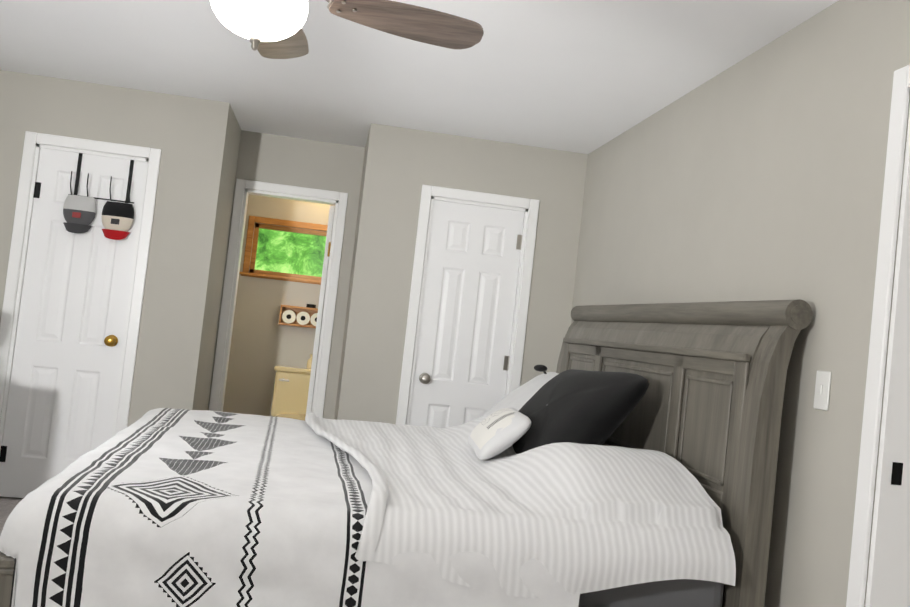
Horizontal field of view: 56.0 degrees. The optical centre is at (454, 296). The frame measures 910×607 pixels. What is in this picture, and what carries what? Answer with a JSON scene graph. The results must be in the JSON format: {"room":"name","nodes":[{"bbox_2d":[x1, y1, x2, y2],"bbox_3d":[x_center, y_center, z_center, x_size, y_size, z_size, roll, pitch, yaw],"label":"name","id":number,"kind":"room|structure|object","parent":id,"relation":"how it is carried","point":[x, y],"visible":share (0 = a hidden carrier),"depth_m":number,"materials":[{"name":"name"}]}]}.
{"room":"bedroom","nodes":[
{"label":"bedroom","id":0,"kind":"room"},
{"bbox_2d":[0,496,22,534],"bbox_3d":[0.983,1.475,2.960,7.320,0.060,6.410,7,-2,-9],"label":"floor","id":1,"kind":"structure","parent":0,"point":[8,505],"depth_m":4.64,"materials":[{"name":"carpet"}]},
{"bbox_2d":[0,299,812,606],"bbox_3d":[-0.289,0.609,3.469,2.393,1.425,2.280,7,-2,-9],"label":"bed","id":2,"kind":"object","parent":1,"relation":"on","point":[624,455],"visible":1,"depth_m":2.63,"materials":[{"name":"white fabric"}]},
{"bbox_2d":[223,194,334,416],"bbox_3d":[-1.035,0.183,7.127,2.240,2.400,0.120,7,-2,-9],"label":"wall","id":3,"kind":"structure","parent":0,"point":[264,343],"depth_m":6.97,"materials":[{"name":"paint"}]},
{"bbox_2d":[239,216,327,284],"bbox_3d":[-1.217,-0.362,7.026,1.030,0.495,0.050,7,-2,-9],"label":"window frame","id":4,"kind":"structure","parent":3,"relation":"in","point":[253,220],"depth_m":6.98,"materials":[{"name":"brown wood"}]},
{"bbox_2d":[249,223,326,280],"bbox_3d":[-1.231,-0.350,7.109,0.890,0.415,0.060,7,-2,-9],"label":"bathroom window","id":5,"kind":"structure","parent":3,"relation":"in","point":[277,228],"depth_m":7.05,"materials":[{"name":"brown wood"}]},
{"bbox_2d":[278,304,317,327],"bbox_3d":[-1.175,0.136,6.973,0.490,0.231,0.136,7,-2,-9],"label":"shelf","id":6,"kind":"object","parent":3,"relation":"attached to","point":[298,316],"visible":0.62,"depth_m":6.91,"materials":[{"name":"brown wood"}]},
{"bbox_2d":[195,108,369,419],"bbox_3d":[-1.121,0.110,5.532,1.075,2.400,0.750,7,-2,-9],"label":"wall","id":7,"kind":"structure","parent":0,"point":[283,160],"depth_m":5.80,"materials":[{"name":"paint"}]},
{"bbox_2d":[209,179,347,417],"bbox_3d":[-1.222,0.276,5.833,0.754,2.072,0.156,7,-2,-9],"label":"door frame","id":8,"kind":"structure","parent":7,"relation":"attached to","point":[251,187],"depth_m":5.79,"materials":[{"name":"white wood"}]},
{"bbox_2d":[327,242,330,256],"bbox_3d":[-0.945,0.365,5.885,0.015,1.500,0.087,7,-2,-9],"label":"door hinge","id":9,"kind":"object","parent":8,"relation":"attached to","point":[328,254],"depth_m":5.94,"materials":[{"name":"gold metal"}]},
{"bbox_2d":[306,206,334,413],"bbox_3d":[-0.894,0.363,6.259,0.271,1.980,0.569,7,-2,-9],"label":"bathroom door","id":10,"kind":"structure","parent":7,"relation":"in","point":[319,315],"depth_m":5.98,"materials":[{"name":"white wood"}]},
{"bbox_2d":[0,70,587,426],"bbox_3d":[-1.075,0.098,5.099,3.600,2.400,0.120,7,-2,-9],"label":"wall","id":11,"kind":"structure","parent":0,"point":[403,166],"depth_m":5.09,"materials":[{"name":"paint"}]},
{"bbox_2d":[0,148,145,497],"bbox_3d":[-2.186,0.165,4.860,0.588,1.983,0.118,7,-2,-9],"label":"closet door","id":12,"kind":"structure","parent":11,"relation":"in","point":[61,404],"depth_m":4.88,"materials":[{"name":"white wood"}]},
{"bbox_2d":[0,131,160,450],"bbox_3d":[-2.188,0.134,4.919,0.744,2.072,0.136,7,-2,-9],"label":"door frame","id":13,"kind":"structure","parent":11,"relation":"attached to","point":[32,140],"depth_m":4.88,"materials":[{"name":"white wood"}]},
{"bbox_2d":[409,200,523,427],"bbox_3d":[0.049,0.424,5.205,0.578,1.980,0.101,7,-2,-9],"label":"closet door","id":14,"kind":"structure","parent":11,"relation":"in","point":[465,332],"depth_m":5.23,"materials":[{"name":"painted wood"},{"name":"brushed nickel"}]},
{"bbox_2d":[396,184,539,424],"bbox_3d":[0.041,0.391,5.255,0.734,2.072,0.136,7,-2,-9],"label":"door frame","id":15,"kind":"structure","parent":11,"relation":"attached to","point":[428,192],"depth_m":5.21,"materials":[{"name":"white wood"}]},
{"bbox_2d":[0,0,838,153],"bbox_3d":[1.164,-0.956,3.615,7.560,0.060,7.780,7,-2,-9],"label":"ceiling","id":16,"kind":"structure","parent":0,"point":[583,76],"depth_m":3.96,"materials":[{"name":"paint"}]},
{"bbox_2d":[210,0,483,58],"bbox_3d":[-0.520,-0.912,2.389,1.270,0.489,1.238,7,-2,-9],"label":"ceiling fan","id":17,"kind":"object","parent":16,"relation":"hanging from","point":[271,29],"visible":1,"depth_m":2.46,"materials":[{"name":"brown wood"}]},
{"bbox_2d":[570,0,909,606],"bbox_3d":[1.173,0.245,2.638,0.120,2.400,5.660,7,-2,-9],"label":"wall","id":18,"kind":"structure","parent":0,"point":[758,175],"depth_m":2.83,"materials":[{"name":"paint"}]},
{"bbox_2d":[813,370,831,410],"bbox_3d":[1.109,0.283,2.588,0.013,0.117,0.073,7,-2,-9],"label":"bedroom light switch","id":19,"kind":"object","parent":18,"relation":"attached to","point":[822,390],"visible":1,"depth_m":2.58,"materials":[{"name":"white plastic"}]},
{"bbox_2d":[846,65,909,606],"bbox_3d":[1.263,0.392,1.935,0.152,2.072,0.894,7,-2,-9],"label":"door frame","id":20,"kind":"structure","parent":18,"relation":"attached to","point":[886,575],"depth_m":2.31,"materials":[{"name":"white wood"}]},
{"bbox_2d":[891,462,902,484],"bbox_3d":[1.184,0.474,2.291,0.030,0.060,0.002,7,-2,-9],"label":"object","id":21,"kind":"structure","parent":20,"relation":"attached to","point":[897,471],"depth_m":2.29,"materials":[{"name":"black metal"}]},
{"bbox_3d":[-1.074,1.390,6.461,2.000,0.060,1.130,7,-2,-9],"label":"floor","id":22,"kind":"structure","parent":0,"visible":0},
{"bbox_2d":[271,365,310,420],"bbox_3d":[-1.190,0.959,6.550,0.496,0.780,0.922,7,-2,-9],"label":"toilet","id":23,"kind":"object","parent":22,"relation":"on","point":[290,391],"visible":0.21,"depth_m":6.80,"materials":[{"name":"beige ceramic"}]},
{"bbox_2d":[307,354,312,368],"bbox_3d":[-1.166,0.523,6.927,0.060,0.118,0.060,7,-2,-9],"label":"bottle","id":24,"kind":"object","parent":23,"relation":"on","point":[309,362],"visible":0.73,"depth_m":6.90,"materials":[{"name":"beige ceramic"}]},
{"label":"outside","id":25,"kind":"structure","parent":0,"visible":0},
{"bbox_2d":[255,228,325,276],"bbox_3d":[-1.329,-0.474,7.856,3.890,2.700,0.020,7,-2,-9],"label":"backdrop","id":26,"kind":"structure","parent":25,"point":[290,252],"depth_m":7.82,"materials":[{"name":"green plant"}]}
]}

